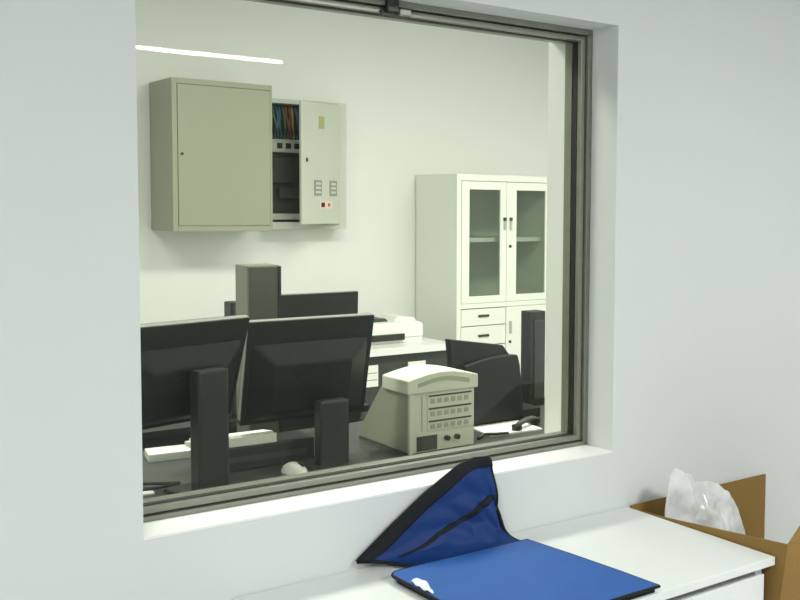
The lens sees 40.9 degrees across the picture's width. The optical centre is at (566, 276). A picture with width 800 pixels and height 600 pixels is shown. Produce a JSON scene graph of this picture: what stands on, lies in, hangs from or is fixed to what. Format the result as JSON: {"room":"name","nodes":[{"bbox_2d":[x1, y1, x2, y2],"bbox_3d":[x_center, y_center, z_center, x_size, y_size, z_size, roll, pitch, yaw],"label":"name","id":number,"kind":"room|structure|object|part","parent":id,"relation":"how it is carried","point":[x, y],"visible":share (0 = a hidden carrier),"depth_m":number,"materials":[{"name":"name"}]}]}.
{"room":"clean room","nodes":[
{"label":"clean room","id":0,"kind":"room"},
{"bbox_2d":[135,0,548,323],"bbox_3d":[-2.691,-0.347,6.396,7.390,3.120,0.120,-2,5,-39],"label":"wall","id":1,"kind":"structure","parent":0,"point":[419,99],"depth_m":7.29,"materials":[{"name":"paint"}]},
{"bbox_2d":[149,77,272,231],"bbox_3d":[-2.179,-0.733,6.447,0.612,0.895,0.404,-2,5,-39],"label":"upper cabinet","id":2,"kind":"object","parent":1,"relation":"attached to","point":[211,141],"visible":1,"depth_m":6.28,"materials":[{"name":"grey metal"}]},
{"bbox_3d":[-2.287,-0.712,6.119,0.030,0.895,0.016,-2,5,-39],"label":"frame","id":3,"kind":"part","parent":2,"relation":"part of","materials":[{"name":"grey metal"}]},
{"bbox_3d":[-2.050,-1.153,6.279,0.568,0.032,0.016,-2,5,-39],"label":"frame","id":4,"kind":"part","parent":2,"relation":"part of","materials":[{"name":"grey metal"}]},
{"bbox_3d":[-2.054,-0.722,6.306,0.564,0.827,0.019,-2,5,-39],"label":"door","id":5,"kind":"part","parent":2,"relation":"part of","materials":[{"name":"grey metal"}]},
{"bbox_3d":[-2.061,-0.292,6.337,0.568,0.032,0.016,-2,5,-39],"label":"frame","id":6,"kind":"part","parent":2,"relation":"part of","materials":[{"name":"grey metal"}]},
{"bbox_3d":[-1.830,-0.732,6.492,0.014,0.895,0.016,-2,5,-39],"label":"frame","id":7,"kind":"part","parent":2,"relation":"part of","materials":[{"name":"grey metal"}]},
{"bbox_2d":[272,98,345,228],"bbox_3d":[-1.687,-0.735,6.891,0.555,0.840,0.343,-2,5,-39],"label":"panel","id":8,"kind":"object","parent":1,"relation":"attached to","point":[309,137],"visible":0.84,"depth_m":6.88,"materials":[{"name":"grey metal"}]},
{"bbox_3d":[-1.788,-0.750,6.988,0.463,0.765,0.038,-2,5,-39],"label":"mounting plate","id":9,"kind":"part","parent":8,"relation":"part of","materials":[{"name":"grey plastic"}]},
{"bbox_3d":[-1.618,-0.579,6.827,0.005,0.100,0.075,2,4,25],"label":"meter plate","id":10,"kind":"part","parent":8,"relation":"part of","materials":[{"name":"grey plastic"}]},
{"bbox_3d":[-1.610,-0.738,6.855,0.018,0.783,0.400,2,4,25],"label":"door","id":11,"kind":"part","parent":8,"relation":"part of","materials":[{"name":"grey metal"}]},
{"bbox_3d":[-1.551,-0.588,6.972,0.005,0.100,0.075,2,4,25],"label":"meter plate","id":12,"kind":"part","parent":8,"relation":"part of","materials":[{"name":"grey plastic"}]},
{"bbox_2d":[0,0,799,599],"bbox_3d":[-0.338,-0.149,2.974,8.090,3.240,0.335,-2,5,-39],"label":"wall","id":13,"kind":"structure","parent":0,"point":[694,359],"depth_m":3.10,"materials":[{"name":"paint"}]},
{"bbox_2d":[143,0,592,522],"bbox_3d":[-0.487,-0.090,2.836,1.390,1.287,0.104,-2,5,-39],"label":"window","id":14,"kind":"structure","parent":13,"relation":"in","point":[578,42],"depth_m":3.13,"materials":[{"name":"metal"}]},
{"bbox_3d":[-0.455,-0.695,2.776,0.085,0.012,0.010,-2,5,-39],"label":"latch plate","id":15,"kind":"part","parent":14,"relation":"part of","materials":[{"name":"metal"}]},
{"bbox_2d":[143,444,611,539],"bbox_3d":[-0.435,0.554,2.807,1.390,0.006,0.116,-2,5,-39],"label":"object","id":16,"kind":"structure","parent":13,"relation":"attached to","point":[248,512],"depth_m":2.67,"materials":[{"name":"paint"}]},
{"bbox_3d":[0.410,1.602,2.113,8.400,0.120,10.890,-2,5,-39],"label":"floor","id":17,"kind":"structure","parent":0,"visible":0},
{"bbox_2d":[142,403,368,450],"bbox_3d":[-1.691,0.968,4.681,1.440,0.750,0.690,-2,5,-39],"label":"desk","id":18,"kind":"object","parent":17,"relation":"on","point":[174,434],"visible":0.11,"depth_m":4.33,"materials":[{"name":"black plastic"}]},
{"bbox_2d":[224,301,236,418],"bbox_3d":[-1.422,0.355,4.528,0.080,0.500,0.084,-2,5,-39],"label":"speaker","id":19,"kind":"object","parent":18,"relation":"on","point":[229,306],"visible":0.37,"depth_m":4.49},
{"bbox_2d":[233,306,236,413],"bbox_3d":[-1.397,0.355,4.497,0.064,0.465,0.005,-2,5,-39],"label":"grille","id":20,"kind":"object","parent":19,"relation":"attached to","point":[234,307],"depth_m":4.49,"materials":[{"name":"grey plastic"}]},
{"bbox_2d":[281,290,357,317],"bbox_3d":[-1.099,0.337,4.688,0.462,0.522,0.226,-3,5,-41],"label":"monitor","id":21,"kind":"object","parent":18,"relation":"on","point":[336,302],"visible":0.08,"depth_m":4.75,"materials":[{"name":"black plastic"}]},
{"bbox_2d":[142,397,544,498],"bbox_3d":[-0.835,1.040,3.764,2.900,0.750,1.200,-2,5,-39],"label":"console desk","id":22,"kind":"object","parent":17,"relation":"on","point":[361,449],"visible":0.02,"depth_m":3.79,"materials":[{"name":"grey laminate"}]},
{"bbox_2d":[143,490,154,495],"bbox_3d":[-1.387,0.685,3.322,0.143,0.004,0.081,-2,5,-31],"label":"paper sheet","id":23,"kind":"object","parent":22,"relation":"on","point":[150,492],"visible":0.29,"depth_m":3.33,"materials":[{"name":"white paper"}]},
{"bbox_2d":[143,481,180,490],"bbox_3d":[-1.365,0.674,3.372,0.222,0.016,0.081,1,4,-2],"label":"cable","id":24,"kind":"object","parent":22,"relation":"on","point":[164,484],"visible":0.61,"depth_m":3.39,"materials":[{"name":"black rubber"}]},
{"bbox_2d":[145,444,190,462],"bbox_3d":[-1.432,0.639,3.819,0.191,0.028,0.112,-2,5,-33],"label":"paper stack","id":25,"kind":"object","parent":22,"relation":"on","point":[174,452],"visible":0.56,"depth_m":3.78,"materials":[{"name":"white paper"}]},
{"bbox_2d":[140,315,249,493],"bbox_3d":[-1.184,0.413,3.323,0.271,0.553,0.442,3,5,36],"label":"monitor","id":26,"kind":"object","parent":22,"relation":"on","point":[190,368],"visible":0.7,"depth_m":3.30,"materials":[{"name":"black plastic"}]},
{"bbox_2d":[169,373,189,390],"bbox_3d":[-1.193,0.327,3.325,0.018,0.049,0.141,3,5,36],"label":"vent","id":27,"kind":"object","parent":26,"relation":"attached to","point":[177,381],"depth_m":3.29,"materials":[{"name":"black plastic"}]},
{"bbox_3d":[-1.236,0.306,3.356,0.138,0.345,0.440,3,5,36],"label":"panel","id":28,"kind":"part","parent":26,"relation":"part of","materials":[{"name":"black plastic"}]},
{"bbox_2d":[235,263,281,432],"bbox_3d":[-1.186,0.296,4.042,0.128,0.688,0.132,-2,5,-39],"label":"computer tower","id":29,"kind":"object","parent":22,"relation":"on","point":[258,286],"visible":0.29,"depth_m":3.99,"materials":[{"name":"black plastic"}]},
{"bbox_2d":[229,430,313,471],"bbox_3d":[-1.104,0.621,3.728,0.380,0.085,0.152,-2,5,-37],"label":"box","id":30,"kind":"object","parent":22,"relation":"on","point":[290,446],"visible":0.46,"depth_m":3.69,"materials":[{"name":"plastic"}]},
{"bbox_2d":[185,429,276,447],"bbox_3d":[-1.170,0.563,3.659,0.280,0.036,0.130,-2,5,-37],"label":"keyboard","id":31,"kind":"object","parent":30,"relation":"on","point":[239,439],"visible":0.5,"depth_m":3.65,"materials":[{"name":"plastic"}]},
{"bbox_2d":[281,462,307,474],"bbox_3d":[-0.935,0.654,3.606,0.110,0.038,0.064,3,4,31],"label":"mouse","id":32,"kind":"object","parent":22,"relation":"on","point":[290,468],"visible":0.97,"depth_m":3.58,"materials":[{"name":"plastic"}]},
{"bbox_2d":[237,313,373,471],"bbox_3d":[-0.876,0.405,3.673,0.476,0.529,0.259,-2,5,-39],"label":"monitor","id":33,"kind":"object","parent":22,"relation":"on","point":[317,367],"visible":0.84,"depth_m":3.66,"materials":[{"name":"black plastic"}]},
{"bbox_2d":[293,365,334,381],"bbox_3d":[-0.885,0.338,3.682,0.152,0.050,0.014,-2,5,-39],"label":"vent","id":34,"kind":"object","parent":33,"relation":"attached to","point":[301,373],"depth_m":3.68,"materials":[{"name":"black plastic"}]},
{"bbox_2d":[359,365,477,454],"bbox_3d":[-0.588,0.493,4.110,0.311,0.301,0.408,-2,5,-39],"label":"machine","id":35,"kind":"object","parent":22,"relation":"on","point":[416,408],"visible":1,"depth_m":3.97,"materials":[{"name":"plastic"}]},
{"bbox_3d":[-0.523,0.387,4.025,0.311,0.076,0.194,-2,5,-39],"label":"lid","id":36,"kind":"part","parent":35,"relation":"part of","materials":[{"name":"beige plastic"}]},
{"bbox_3d":[-0.444,0.503,3.985,0.200,0.144,0.008,-2,5,-39],"label":"vent panel","id":37,"kind":"part","parent":35,"relation":"part of","materials":[{"name":"beige plastic"}]},
{"bbox_3d":[-0.442,0.539,3.984,0.191,0.006,0.004,-2,5,-39],"label":"vent rail","id":38,"kind":"part","parent":35,"relation":"part of","materials":[{"name":"grey plastic"}]},
{"bbox_3d":[-0.441,0.491,3.981,0.191,0.006,0.004,-2,5,-39],"label":"vent rail","id":39,"kind":"part","parent":35,"relation":"part of","materials":[{"name":"grey plastic"}]},
{"bbox_3d":[-0.440,0.443,3.978,0.191,0.006,0.004,-2,5,-39],"label":"vent rail","id":40,"kind":"part","parent":35,"relation":"part of","materials":[{"name":"grey plastic"}]},
{"bbox_2d":[445,339,539,424],"bbox_3d":[-0.324,0.433,4.492,0.474,0.374,0.150,-2,5,-39],"label":"monitor","id":41,"kind":"object","parent":22,"relation":"on","point":[498,393],"visible":0.82,"depth_m":4.41,"materials":[{"name":"black plastic"}]},
{"bbox_2d":[477,431,508,439],"bbox_3d":[-0.302,0.632,4.197,0.145,0.017,0.045,-2,5,-35],"label":"cable","id":42,"kind":"object","parent":22,"relation":"on","point":[488,433],"visible":1,"depth_m":4.20,"materials":[{"name":"plastic"}]},
{"bbox_2d":[474,420,541,436],"bbox_3d":[-0.260,0.628,4.359,0.254,0.006,0.202,-2,5,-34],"label":"paper sheet","id":43,"kind":"object","parent":22,"relation":"on","point":[505,426],"visible":0.86,"depth_m":4.35,"materials":[{"name":"white paper"}]},
{"bbox_2d":[512,416,539,430],"bbox_3d":[-0.169,0.604,4.380,0.044,0.039,0.208,3,4,26],"label":"telephone handset","id":44,"kind":"object","parent":43,"relation":"on","point":[532,419],"visible":1,"depth_m":4.35,"materials":[{"name":"grey plastic"}]},
{"bbox_2d":[521,310,544,405],"bbox_3d":[-0.155,0.376,4.881,0.090,0.440,0.076,-2,5,-39],"label":"computer tower","id":45,"kind":"object","parent":22,"relation":"on","point":[532,321],"visible":0.9,"depth_m":4.85,"materials":[{"name":"black plastic"}]},
{"bbox_3d":[-0.129,0.383,4.859,0.056,0.370,0.007,-2,5,-39],"label":"panel","id":46,"kind":"part","parent":45,"relation":"part of","materials":[{"name":"grey plastic"}]},
{"bbox_2d":[361,337,447,420],"bbox_3d":[-1.522,0.823,6.487,1.495,0.800,0.700,-2,5,-39],"label":"desk","id":47,"kind":"object","parent":17,"relation":"on","point":[390,357],"visible":0.07,"depth_m":6.47,"materials":[{"name":"white laminate"}]},
{"bbox_2d":[366,365,377,387],"bbox_3d":[-1.180,0.601,6.345,0.090,0.130,0.006,-2,5,-39],"label":"paper notice","id":48,"kind":"object","parent":47,"relation":"attached to","point":[372,379],"visible":0.64,"depth_m":6.35,"materials":[{"name":"white paper"}]},
{"bbox_2d":[371,314,422,344],"bbox_3d":[-1.180,0.330,6.733,0.400,0.160,0.355,-2,5,-39],"label":"printer","id":49,"kind":"object","parent":47,"relation":"on","point":[387,328],"visible":0.63,"depth_m":6.63,"materials":[{"name":"plastic"}]},
{"bbox_3d":[-1.106,0.263,6.805,0.167,0.034,0.230,-2,5,-39],"label":"lid","id":50,"kind":"part","parent":49,"relation":"part of","materials":[{"name":"plastic"}]},
{"bbox_2d":[408,360,425,365],"bbox_3d":[-0.934,0.563,6.544,0.125,0.075,0.006,-2,5,-39],"label":"paper notice","id":51,"kind":"object","parent":47,"relation":"attached to","point":[423,362],"visible":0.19,"depth_m":6.54,"materials":[{"name":"white paper"}]},
{"bbox_2d":[416,174,546,396],"bbox_3d":[-0.605,0.207,7.693,0.818,1.888,0.563,-2,5,-39],"label":"filing cabinet","id":52,"kind":"object","parent":17,"relation":"on","point":[481,239],"visible":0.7,"depth_m":7.50,"materials":[{"name":"metal"}]},
{"bbox_3d":[-0.591,0.412,7.397,0.378,0.134,0.022,-2,5,-39],"label":"drawer","id":53,"kind":"part","parent":52,"relation":"part of","materials":[{"name":"metal"}]},
{"bbox_3d":[-0.589,0.281,7.388,0.378,0.116,0.022,-2,5,-39],"label":"drawer","id":54,"kind":"part","parent":52,"relation":"part of","materials":[{"name":"metal"}]},
{"bbox_3d":[-0.779,0.161,7.903,0.778,1.788,0.010,-2,5,-39],"label":"panel","id":55,"kind":"part","parent":52,"relation":"part of","materials":[{"name":"glass"}]},
{"bbox_3d":[-0.583,-0.242,7.354,0.378,0.847,0.022,-2,5,-39],"label":"glazed door","id":56,"kind":"part","parent":52,"relation":"part of","materials":[{"name":"metal"}]},
{"bbox_2d":[469,235,541,241],"bbox_3d":[-0.626,-0.280,7.692,0.778,0.030,0.456,-2,5,-39],"label":"shelf","id":57,"kind":"object","parent":52,"relation":"attached to","point":[472,238],"depth_m":7.68,"materials":[{"name":"metal"}]},
{"bbox_3d":[-0.402,0.360,7.524,0.012,0.090,0.016,-2,5,-39],"label":"handle","id":58,"kind":"part","parent":52,"relation":"part of","materials":[{"name":"silver metal"}]},
{"bbox_3d":[-0.304,0.640,7.651,0.360,0.867,0.022,-2,5,-39],"label":"door","id":59,"kind":"part","parent":52,"relation":"part of","materials":[{"name":"metal"}]},
{"bbox_3d":[-0.294,-0.255,7.590,0.360,0.847,0.022,-2,5,-39],"label":"glazed door","id":60,"kind":"part","parent":52,"relation":"part of","materials":[{"name":"metal"}]},
{"bbox_2d":[233,507,774,599],"bbox_3d":[-0.117,1.123,2.654,1.251,0.750,0.586,-2,5,-39],"label":"cabinet","id":61,"kind":"object","parent":17,"relation":"on","point":[687,563],"visible":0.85,"depth_m":2.77,"materials":[{"name":"laminate"}]},
{"bbox_2d":[355,456,660,599],"bbox_3d":[-0.154,0.631,2.580,0.506,0.242,0.585,-2,5,-39],"label":"apron","id":62,"kind":"object","parent":61,"relation":"on","point":[453,541],"visible":1,"depth_m":2.69,"materials":[{"name":"blue fabric"}]},
{"bbox_3d":[-0.320,0.618,2.747,0.455,0.230,0.112,-2,5,-39],"label":"raised panel","id":63,"kind":"part","parent":62,"relation":"part of","materials":[{"name":"blue fabric"}]},
{"bbox_3d":[-0.109,0.738,2.556,0.472,0.007,0.470,-2,5,-39],"label":"flat panel","id":64,"kind":"part","parent":62,"relation":"part of","materials":[{"name":"blue fabric"}]},
{"bbox_3d":[0.035,0.825,2.453,1.161,0.077,0.020,-2,5,-39],"label":"apron rail","id":65,"kind":"part","parent":61,"relation":"part of","materials":[{"name":"white wood"}]},
{"bbox_3d":[0.384,0.903,2.706,0.351,0.210,0.022,-2,5,-39],"label":"drawer","id":66,"kind":"part","parent":61,"relation":"part of","materials":[{"name":"white laminate"}]},
{"bbox_3d":[0.335,1.114,3.038,0.025,0.727,0.549,-2,5,-39],"label":"panel","id":67,"kind":"part","parent":61,"relation":"part of","materials":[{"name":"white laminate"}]},
{"bbox_2d":[630,474,799,599],"bbox_3d":[0.687,0.981,3.271,0.776,0.970,0.612,-2,5,-39],"label":"cardboard box","id":68,"kind":"object","parent":17,"relation":"on","point":[782,579],"visible":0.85,"depth_m":2.95,"materials":[{"name":"brown cardboard"}]},
{"bbox_2d":[664,468,744,534],"bbox_3d":[0.439,0.849,3.320,0.377,0.540,0.173,-2,5,-39],"label":"plastic bag","id":69,"kind":"object","parent":68,"relation":"in","point":[706,503],"visible":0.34,"depth_m":3.27,"materials":[{"name":"white"}]}
]}

